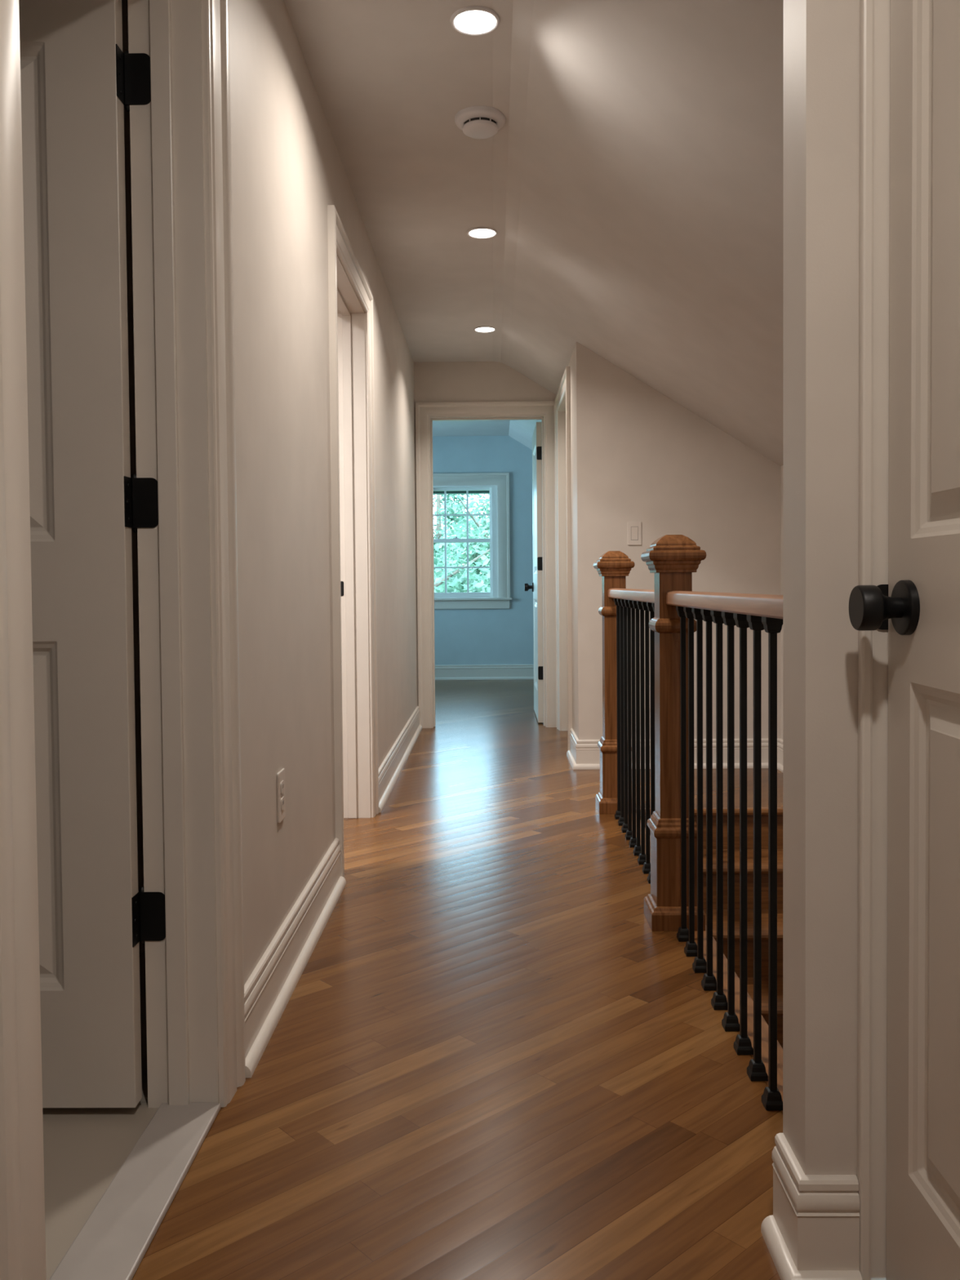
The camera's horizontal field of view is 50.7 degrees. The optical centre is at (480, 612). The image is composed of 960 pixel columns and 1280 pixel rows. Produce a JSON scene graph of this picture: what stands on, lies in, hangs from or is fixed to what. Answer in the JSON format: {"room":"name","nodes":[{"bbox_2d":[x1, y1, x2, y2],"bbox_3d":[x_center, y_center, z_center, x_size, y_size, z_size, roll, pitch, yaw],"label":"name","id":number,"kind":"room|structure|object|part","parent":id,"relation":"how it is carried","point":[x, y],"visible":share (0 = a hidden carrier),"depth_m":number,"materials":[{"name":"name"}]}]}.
{"room":"upstairs hallway","nodes":[
{"label":"upstairs hallway","id":0,"kind":"room"},
{"bbox_2d":[122,15,145,951],"bbox_3d":[-1.562,-0.276,1.423,1.883,2.400,2.620,0,2,1],"label":"wall","id":1,"kind":"structure","parent":0,"point":[125,18],"depth_m":2.60,"materials":[{"name":"beige paint"}]},
{"bbox_2d":[228,0,417,985],"bbox_3d":[-0.539,-0.322,2.679,0.129,2.400,7.960,0,2,1],"label":"wall","id":2,"kind":"structure","parent":0,"point":[287,167],"depth_m":2.56,"materials":[{"name":"beige paint"}]},
{"bbox_2d":[18,0,165,1107],"bbox_3d":[-0.954,-0.114,1.809,0.761,2.003,0.047,0,2,1],"label":"door","id":3,"kind":"structure","parent":2,"relation":"in","point":[77,81],"depth_m":1.79,"materials":[{"name":"white paint"}]},
{"bbox_2d":[0,0,245,1279],"bbox_3d":[-0.554,-0.161,1.453,0.177,2.150,0.941,0,2,1],"label":"trim","id":4,"kind":"structure","parent":2,"relation":"attached to","point":[181,168],"depth_m":1.80,"materials":[{"name":"white paint"}]},
{"bbox_2d":[276,768,285,823],"bbox_3d":[-0.469,0.431,2.392,0.008,0.118,0.072,0,2,1],"label":"electrical outlet","id":5,"kind":"object","parent":2,"relation":"attached to","point":[281,797],"visible":1,"depth_m":2.38,"materials":[{"name":"beige plastic"}]},
{"bbox_2d":[280,780,284,794],"bbox_3d":[-0.466,0.412,2.391,0.003,0.029,0.033,0,2,1],"label":"receptacle","id":6,"kind":"object","parent":5,"relation":"attached to","point":[282,782],"depth_m":2.39,"materials":[{"name":"beige plastic"}]},
{"bbox_2d":[280,796,284,810],"bbox_3d":[-0.466,0.451,2.393,0.003,0.029,0.033,0,2,1],"label":"receptacle","id":7,"kind":"object","parent":5,"relation":"attached to","point":[282,798],"depth_m":2.39,"materials":[{"name":"beige plastic"}]},
{"bbox_2d":[244,838,346,1077],"bbox_3d":[-0.451,0.807,2.587,0.032,0.147,1.263,0,2,1],"label":"baseboard","id":8,"kind":"structure","parent":2,"relation":"attached to","point":[269,988],"depth_m":2.38,"materials":[{"name":"white paint"}]},
{"bbox_2d":[327,204,378,877],"bbox_3d":[-0.525,-0.219,3.691,0.177,2.135,1.002,0,2,1],"label":"trim","id":9,"kind":"structure","parent":2,"relation":"attached to","point":[351,337],"depth_m":4.09,"materials":[{"name":"white paint"}]},
{"bbox_3d":[-0.566,-0.098,4.101,0.028,0.060,0.002,0,2,1],"label":"strike plate","id":10,"kind":"part","parent":9,"relation":"part of","materials":[{"name":"black metal"}]},
{"bbox_2d":[378,706,422,812],"bbox_3d":[-0.413,0.723,5.454,0.032,0.147,2.470,0,2,1],"label":"baseboard","id":11,"kind":"structure","parent":2,"relation":"attached to","point":[392,766],"depth_m":5.10,"materials":[{"name":"white paint"}]},
{"bbox_2d":[42,679,782,1279],"bbox_3d":[-0.434,0.842,4.393,4.480,0.032,11.560,0,2,1],"label":"floor","id":12,"kind":"structure","parent":0,"point":[487,1060],"depth_m":1.92,"materials":[{"name":"brown wood"}]},
{"bbox_2d":[48,1102,220,1279],"bbox_3d":[-0.530,0.907,1.484,0.109,0.012,0.719,0,2,1],"label":"threshold","id":13,"kind":"object","parent":12,"relation":"on","point":[113,1242],"visible":1,"depth_m":1.55,"materials":[{"name":"stone"}]},
{"bbox_2d":[593,551,635,813],"bbox_3d":[0.559,0.284,4.218,0.154,1.081,0.154,0,2,1],"label":"newel post","id":14,"kind":"object","parent":12,"relation":"on","point":[613,566],"visible":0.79,"depth_m":4.17,"materials":[{"name":"brown wood"}]},
{"bbox_3d":[0.561,0.548,4.226,0.129,0.053,0.129,0,2,1],"label":"moulding","id":15,"kind":"part","parent":14,"relation":"part of","materials":[{"name":"brown wood"}]},
{"bbox_3d":[0.555,-0.168,4.205,0.131,0.032,0.131,0,2,1],"label":"neck moulding","id":16,"kind":"part","parent":14,"relation":"part of","materials":[{"name":"brown wood"}]},
{"bbox_2d":[613,598,620,819],"bbox_3d":[0.557,0.384,4.068,0.033,0.889,0.033,0,2,1],"label":"baluster","id":17,"kind":"object","parent":12,"relation":"on","point":[617,815],"visible":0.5,"depth_m":4.06,"materials":[{"name":"black metal"}]},
{"bbox_2d":[617,598,624,826],"bbox_3d":[0.555,0.388,3.959,0.033,0.889,0.033,0,2,1],"label":"baluster","id":18,"kind":"object","parent":12,"relation":"on","point":[621,820],"visible":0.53,"depth_m":3.95,"materials":[{"name":"black metal"}]},
{"bbox_2d":[620,599,627,832],"bbox_3d":[0.554,0.391,3.850,0.033,0.889,0.033,0,2,1],"label":"baluster","id":19,"kind":"object","parent":12,"relation":"on","point":[624,827],"visible":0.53,"depth_m":3.85,"materials":[{"name":"black metal"}]},
{"bbox_2d":[624,599,631,839],"bbox_3d":[0.552,0.394,3.742,0.033,0.889,0.033,0,2,1],"label":"baluster","id":20,"kind":"object","parent":12,"relation":"on","point":[628,833],"visible":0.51,"depth_m":3.74,"materials":[{"name":"black metal"}]},
{"bbox_2d":[627,600,636,847],"bbox_3d":[0.551,0.397,3.633,0.033,0.889,0.033,0,2,1],"label":"baluster","id":21,"kind":"object","parent":12,"relation":"on","point":[633,842],"visible":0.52,"depth_m":3.63,"materials":[{"name":"black metal"}]},
{"bbox_2d":[631,600,640,855],"bbox_3d":[0.550,0.400,3.524,0.033,0.889,0.033,0,2,1],"label":"baluster","id":22,"kind":"object","parent":12,"relation":"on","point":[637,851],"visible":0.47,"depth_m":3.52,"materials":[{"name":"black metal"}]},
{"bbox_2d":[636,600,645,864],"bbox_3d":[0.548,0.404,3.416,0.033,0.889,0.033,0,2,1],"label":"baluster","id":23,"kind":"object","parent":12,"relation":"on","point":[642,857],"visible":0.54,"depth_m":3.41,"materials":[{"name":"black metal"}]},
{"bbox_2d":[641,601,650,873],"bbox_3d":[0.547,0.407,3.307,0.033,0.889,0.033,0,2,1],"label":"baluster","id":24,"kind":"object","parent":12,"relation":"on","point":[646,865],"visible":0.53,"depth_m":3.30,"materials":[{"name":"black metal"}]},
{"bbox_2d":[646,602,655,883],"bbox_3d":[0.545,0.410,3.198,0.033,0.889,0.033,0,2,1],"label":"baluster","id":25,"kind":"object","parent":12,"relation":"on","point":[649,606],"visible":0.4,"depth_m":3.19,"materials":[{"name":"black metal"}]},
{"bbox_2d":[640,534,706,931],"bbox_3d":[0.537,0.325,2.816,0.154,1.081,0.154,0,2,1],"label":"newel post","id":26,"kind":"object","parent":12,"relation":"on","point":[673,559],"visible":0.87,"depth_m":2.77,"materials":[{"name":"brown wood"}]},
{"bbox_2d":[608,588,654,603],"bbox_3d":[0.546,-0.063,3.506,0.058,0.038,1.314,0,2,1],"label":"handrail","id":27,"kind":"object","parent":26,"relation":"attached to","point":[640,595],"visible":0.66,"depth_m":3.41,"materials":[{"name":"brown wood"}]},
{"bbox_3d":[0.540,0.589,2.824,0.129,0.053,0.129,0,2,1],"label":"moulding","id":28,"kind":"part","parent":26,"relation":"part of","materials":[{"name":"brown wood"}]},
{"bbox_3d":[0.534,-0.127,2.803,0.131,0.032,0.131,0,2,1],"label":"neck moulding","id":29,"kind":"part","parent":26,"relation":"part of","materials":[{"name":"brown wood"}]},
{"bbox_2d":[666,591,782,618],"bbox_3d":[0.527,-0.022,2.107,0.058,0.038,1.308,0,2,1],"label":"handrail","id":30,"kind":"object","parent":26,"relation":"attached to","point":[771,606],"visible":0.66,"depth_m":2.00,"materials":[{"name":"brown wood"}]},
{"bbox_2d":[675,605,688,942],"bbox_3d":[0.538,0.425,2.681,0.033,0.889,0.033,0,2,1],"label":"baluster","id":31,"kind":"object","parent":12,"relation":"on","point":[682,935],"visible":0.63,"depth_m":2.68,"materials":[{"name":"black metal"}]},
{"bbox_2d":[683,606,697,956],"bbox_3d":[0.537,0.428,2.574,0.033,0.889,0.033,0,2,1],"label":"baluster","id":32,"kind":"object","parent":12,"relation":"on","point":[691,948],"visible":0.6,"depth_m":2.57,"materials":[{"name":"black metal"}]},
{"bbox_2d":[691,608,706,973],"bbox_3d":[0.536,0.431,2.466,0.033,0.889,0.033,0,2,1],"label":"baluster","id":33,"kind":"object","parent":12,"relation":"on","point":[699,966],"visible":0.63,"depth_m":2.46,"materials":[{"name":"black metal"}]},
{"bbox_2d":[700,608,716,991],"bbox_3d":[0.534,0.434,2.359,0.033,0.889,0.033,0,2,1],"label":"baluster","id":34,"kind":"object","parent":12,"relation":"on","point":[708,982],"visible":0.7,"depth_m":2.35,"materials":[{"name":"black metal"}]},
{"bbox_2d":[635,819,782,1112],"bbox_3d":[0.594,0.878,2.872,0.077,0.030,2.785,0,2,1],"label":"trim","id":35,"kind":"structure","parent":12,"relation":"attached to","point":[749,1002],"depth_m":2.23,"materials":[{"name":"brown wood"}]},
{"bbox_2d":[640,807,782,1048],"bbox_3d":[1.072,1.727,3.149,0.886,1.750,2.304,0,2,1],"label":"staircase","id":36,"kind":"structure","parent":12,"relation":"attached to","point":[749,810],"depth_m":4.01,"materials":[{"name":"brown wood"}]},
{"bbox_2d":[710,609,727,1009],"bbox_3d":[0.533,0.438,2.252,0.033,0.889,0.033,0,2,1],"label":"baluster","id":37,"kind":"object","parent":12,"relation":"on","point":[718,1002],"visible":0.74,"depth_m":2.25,"materials":[{"name":"black metal"}]},
{"bbox_2d":[721,611,739,1031],"bbox_3d":[0.531,0.441,2.145,0.033,0.889,0.033,0,2,1],"label":"baluster","id":38,"kind":"object","parent":12,"relation":"on","point":[730,1022],"visible":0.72,"depth_m":2.14,"materials":[{"name":"black metal"}]},
{"bbox_2d":[733,613,753,1054],"bbox_3d":[0.530,0.444,2.038,0.033,0.889,0.033,0,2,1],"label":"baluster","id":39,"kind":"object","parent":12,"relation":"on","point":[742,1044],"visible":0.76,"depth_m":2.03,"materials":[{"name":"black metal"}]},
{"bbox_2d":[746,614,768,1080],"bbox_3d":[0.529,0.447,1.931,0.033,0.889,0.033,0,2,1],"label":"baluster","id":40,"kind":"object","parent":12,"relation":"on","point":[756,1069],"visible":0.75,"depth_m":1.93,"materials":[{"name":"black metal"}]},
{"bbox_2d":[761,616,782,1110],"bbox_3d":[0.527,0.450,1.824,0.033,0.889,0.033,0,2,1],"label":"baluster","id":41,"kind":"object","parent":12,"relation":"on","point":[771,1099],"visible":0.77,"depth_m":1.82,"materials":[{"name":"black metal"}]},
{"bbox_2d":[782,0,859,1176],"bbox_3d":[1.024,0.802,1.418,1.164,4.600,0.105,0,2,1],"label":"wall pier","id":42,"kind":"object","parent":12,"relation":"on","point":[821,138],"depth_m":1.36,"materials":[{"name":"beige paint"}]},
{"bbox_2d":[760,1133,862,1279],"bbox_3d":[0.460,0.834,1.411,0.100,0.147,0.137,0,2,1],"label":"baseboard","id":43,"kind":"object","parent":42,"relation":"attached to","point":[812,1231],"visible":1,"depth_m":1.36,"materials":[{"name":"white paint"}]},
{"bbox_3d":[0.460,0.895,1.412,0.100,0.025,0.137,0,2,1],"label":"shoe moulding","id":44,"kind":"part","parent":43,"relation":"part of","materials":[{"name":"white paint"}]},
{"bbox_2d":[121,0,783,466],"bbox_3d":[-0.974,-1.076,2.623,5.480,1.202,8.160,0,2,1],"label":"ceiling","id":45,"kind":"structure","parent":0,"point":[630,185],"depth_m":3.21,"materials":[{"name":"paint"}]},
{"bbox_2d":[450,5,499,35],"bbox_3d":[-0.012,-1.521,2.605,0.128,0.008,0.128,0,2,1],"label":"recessed light","id":46,"kind":"object","parent":45,"relation":"in","point":[473,20],"visible":1,"depth_m":2.60,"materials":[{"name":"white plastic"}]},
{"bbox_2d":[454,10,496,33],"bbox_3d":[-0.012,-1.521,2.605,0.107,0.005,0.107,0,2,15],"label":"diffuser","id":47,"kind":"object","parent":46,"relation":"attached to","point":[465,21],"depth_m":2.60,"materials":[{"name":"white plastic"}]},
{"bbox_2d":[454,106,505,138],"bbox_3d":[0.001,-1.517,3.152,0.158,0.048,0.158,0,2,1],"label":"smoke detector","id":48,"kind":"object","parent":45,"relation":"attached to","point":[475,122],"visible":1,"depth_m":3.11,"materials":[{"name":"white plastic"}]},
{"bbox_2d":[464,117,496,124],"bbox_3d":[0.001,-1.515,3.152,0.104,0.012,0.104,0,2,1],"label":"vent","id":49,"kind":"object","parent":48,"relation":"attached to","point":[467,120],"depth_m":3.10,"materials":[{"name":"white plastic"}]},
{"bbox_2d":[466,226,497,238],"bbox_3d":[0.009,-1.567,4.177,0.128,0.008,0.128,0,2,1],"label":"recessed light","id":50,"kind":"object","parent":45,"relation":"in","point":[477,232],"visible":1,"depth_m":4.17,"materials":[{"name":"white plastic"}]},
{"bbox_2d":[469,229,495,237],"bbox_3d":[0.009,-1.567,4.177,0.107,0.005,0.107,1,2,43],"label":"diffuser","id":51,"kind":"object","parent":50,"relation":"attached to","point":[473,233],"depth_m":4.17,"materials":[{"name":"white plastic"}]},
{"bbox_2d":[473,325,496,332],"bbox_3d":[0.028,-1.613,5.763,0.128,0.008,0.128,0,2,1],"label":"recessed light","id":52,"kind":"object","parent":45,"relation":"in","point":[482,328],"visible":1,"depth_m":5.75,"materials":[{"name":"white plastic"}]},
{"bbox_2d":[475,327,494,332],"bbox_3d":[0.028,-1.614,5.763,0.107,0.005,0.107,-1,2,-13],"label":"diffuser","id":53,"kind":"object","parent":52,"relation":"attached to","point":[477,329],"depth_m":5.76,"materials":[{"name":"white plastic"}]},
{"bbox_2d":[432,435,533,665],"bbox_3d":[-0.369,-0.538,10.064,4.480,2.400,0.140,0,2,1],"label":"wall","id":54,"kind":"structure","parent":0,"point":[461,636],"depth_m":9.99,"materials":[{"name":"blue paint"}]},
{"bbox_2d":[433,490,489,494],"bbox_3d":[-0.372,-1.294,10.312,4.600,0.144,0.400,0,2,1],"label":"roof eave","id":55,"kind":"object","parent":54,"relation":"attached to","point":[448,492],"depth_m":10.39,"materials":[{"name":"paint"}]},
{"bbox_2d":[432,472,512,608],"bbox_3d":[-0.209,-0.708,10.035,1.045,1.337,0.185,0,2,1],"label":"window","id":56,"kind":"structure","parent":54,"relation":"in","point":[497,484],"depth_m":9.98,"materials":[{"name":"white paint"}]},
{"bbox_3d":[-0.234,-0.970,10.067,0.718,0.547,0.035,0,2,1],"label":"sash","id":57,"kind":"part","parent":56,"relation":"part of","materials":[{"name":"white plastic"}]},
{"bbox_3d":[-0.230,-0.447,10.045,0.718,0.572,0.035,0,2,1],"label":"sash","id":58,"kind":"part","parent":56,"relation":"part of","materials":[{"name":"white plastic"}]},
{"bbox_3d":[-0.220,-0.700,10.057,0.792,1.140,0.140,0,2,1],"label":"frame","id":59,"kind":"part","parent":56,"relation":"part of","materials":[{"name":"white plastic"}]},
{"bbox_2d":[435,664,533,679],"bbox_3d":[-0.361,0.590,10.011,4.200,0.147,0.032,0,2,1],"label":"baseboard","id":60,"kind":"structure","parent":54,"relation":"attached to","point":[451,672],"depth_m":10.01,"materials":[{"name":"white paint"}]},
{"bbox_3d":[-0.360,0.651,10.006,4.200,0.025,0.018,0,2,1],"label":"shoe moulding","id":61,"kind":"part","parent":60,"relation":"part of","materials":[{"name":"white paint"}]},
{"bbox_2d":[413,361,556,706],"bbox_3d":[-0.913,-0.436,6.723,5.440,2.400,0.120,0,2,1],"label":"wall","id":62,"kind":"structure","parent":0,"point":[437,381],"depth_m":6.62,"materials":[{"name":"beige paint"}]},
{"bbox_2d":[415,400,556,728],"bbox_3d":[0.054,-0.312,6.714,0.933,2.135,0.168,0,2,1],"label":"trim","id":63,"kind":"structure","parent":62,"relation":"attached to","point":[426,413],"depth_m":6.64,"materials":[{"name":"white paint"}]},
{"bbox_2d":[524,422,543,722],"bbox_3d":[0.406,-0.278,7.153,0.166,2.015,0.745,0,2,1],"label":"door","id":64,"kind":"structure","parent":62,"relation":"in","point":[536,586],"depth_m":6.81,"materials":[{"name":"white paint"}]},
{"bbox_3d":[0.356,-0.189,7.466,0.056,0.057,0.057,0,2,1],"label":"knob","id":65,"kind":"part","parent":64,"relation":"part of","materials":[{"name":"black metal"}]},
{"bbox_2d":[432,419,542,449],"bbox_3d":[-0.398,-1.274,8.412,4.520,1.152,3.440,0,2,1],"label":"ceiling","id":66,"kind":"structure","parent":0,"point":[522,431],"depth_m":9.40,"materials":[{"name":"paint"}]},
{"bbox_2d":[568,347,576,734],"bbox_3d":[0.567,-0.427,5.958,0.120,2.400,1.370,0,2,1],"label":"wall","id":67,"kind":"structure","parent":0,"point":[571,363],"depth_m":5.42,"materials":[{"name":"beige paint"}]},
{"bbox_2d":[555,366,572,750],"bbox_3d":[0.557,-0.297,6.072,0.144,2.135,1.000,0,2,1],"label":"trim","id":68,"kind":"structure","parent":67,"relation":"attached to","point":[562,400],"depth_m":6.47,"materials":[{"name":"white paint"}]},
{"bbox_2d":[574,342,780,739],"bbox_3d":[1.081,0.691,5.239,1.150,4.600,0.120,0,2,1],"label":"wall","id":69,"kind":"structure","parent":0,"point":[642,455],"depth_m":5.14,"materials":[{"name":"beige paint"}]},
{"bbox_2d":[627,521,641,545],"bbox_3d":[0.785,-0.404,5.145,0.071,0.120,0.010,0,2,1],"label":"light switch","id":70,"kind":"object","parent":69,"relation":"attached to","point":[634,528],"visible":1,"depth_m":5.14,"materials":[{"name":"beige plastic"}]},
{"bbox_2d":[566,728,782,772],"bbox_3d":[1.117,0.722,5.066,1.670,0.147,0.713,1,2,41],"label":"baseboard","id":71,"kind":"structure","parent":69,"relation":"attached to","point":[583,754],"depth_m":5.16,"materials":[{"name":"white paint"}]},
{"bbox_3d":[1.106,0.783,5.064,1.659,0.025,0.693,1,2,41],"label":"shoe moulding","id":72,"kind":"part","parent":71,"relation":"part of","materials":[{"name":"white paint"}]},
{"bbox_2d":[780,465,782,739],"bbox_3d":[1.573,1.067,3.327,0.120,3.950,3.710,0,2,1],"label":"wall","id":73,"kind":"structure","parent":0,"point":[781,467],"depth_m":5.13,"materials":[{"name":"beige paint"}]},
{"bbox_3d":[0.558,-0.253,0.013,0.120,2.400,2.656,0,2,1],"label":"wall","id":74,"kind":"structure","parent":0,"visible":0},
{"bbox_2d":[857,0,890,1279],"bbox_3d":[0.564,-0.145,0.936,0.136,2.130,0.815,0,2,1],"label":"trim","id":75,"kind":"structure","parent":74,"relation":"attached to","point":[874,15],"depth_m":1.34,"materials":[{"name":"white paint"}]},
{"bbox_3d":[0.504,-0.145,0.937,0.016,2.130,0.815,0,2,1],"label":"casing","id":76,"kind":"part","parent":75,"relation":"part of","materials":[{"name":"white paint"}]},
{"bbox_3d":[0.538,-0.008,1.338,0.040,0.060,0.003,0,2,1],"label":"strike plate","id":77,"kind":"part","parent":75,"relation":"part of","materials":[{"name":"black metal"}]},
{"bbox_2d":[848,0,959,1279],"bbox_3d":[0.517,-0.103,0.977,0.100,2.020,0.711,0,2,1],"label":"door","id":78,"kind":"structure","parent":74,"relation":"in","point":[921,607],"depth_m":1.24,"materials":[{"name":"white paint"}]},
{"bbox_3d":[0.500,-0.006,1.270,0.056,0.057,0.057,0,2,1],"label":"knob","id":79,"kind":"part","parent":78,"relation":"part of","materials":[{"name":"black metal"}]},
{"label":"outside","id":80,"kind":"structure","parent":0,"visible":0},
{"bbox_3d":[0.567,3.021,40.402,80.000,0.100,59.400,0,2,1],"label":"lawn","id":81,"kind":"structure","parent":80,"visible":0},
{"bbox_2d":[433,493,489,592],"bbox_3d":[0.977,0.084,22.766,6.424,6.793,6.586,0,2,16],"label":"tree","id":82,"kind":"object","parent":81,"relation":"on","point":[479,531],"visible":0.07,"depth_m":21.69,"materials":[{"name":"green plant"}]},
{"bbox_2d":[433,543,489,592],"bbox_3d":[-1.171,1.111,15.800,5.068,5.183,6.102,0,2,8],"label":"tree","id":83,"kind":"object","parent":81,"relation":"on","point":[459,584],"visible":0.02,"depth_m":15.77,"materials":[{"name":"green plant"}]},
{"bbox_2d":[433,493,489,590],"bbox_3d":[-1.011,-0.492,29.680,7.738,7.575,6.730,-1,2,-31],"label":"tree","id":84,"kind":"object","parent":81,"relation":"on","point":[449,508],"visible":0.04,"depth_m":29.11,"materials":[{"name":"green plant"}]}
]}

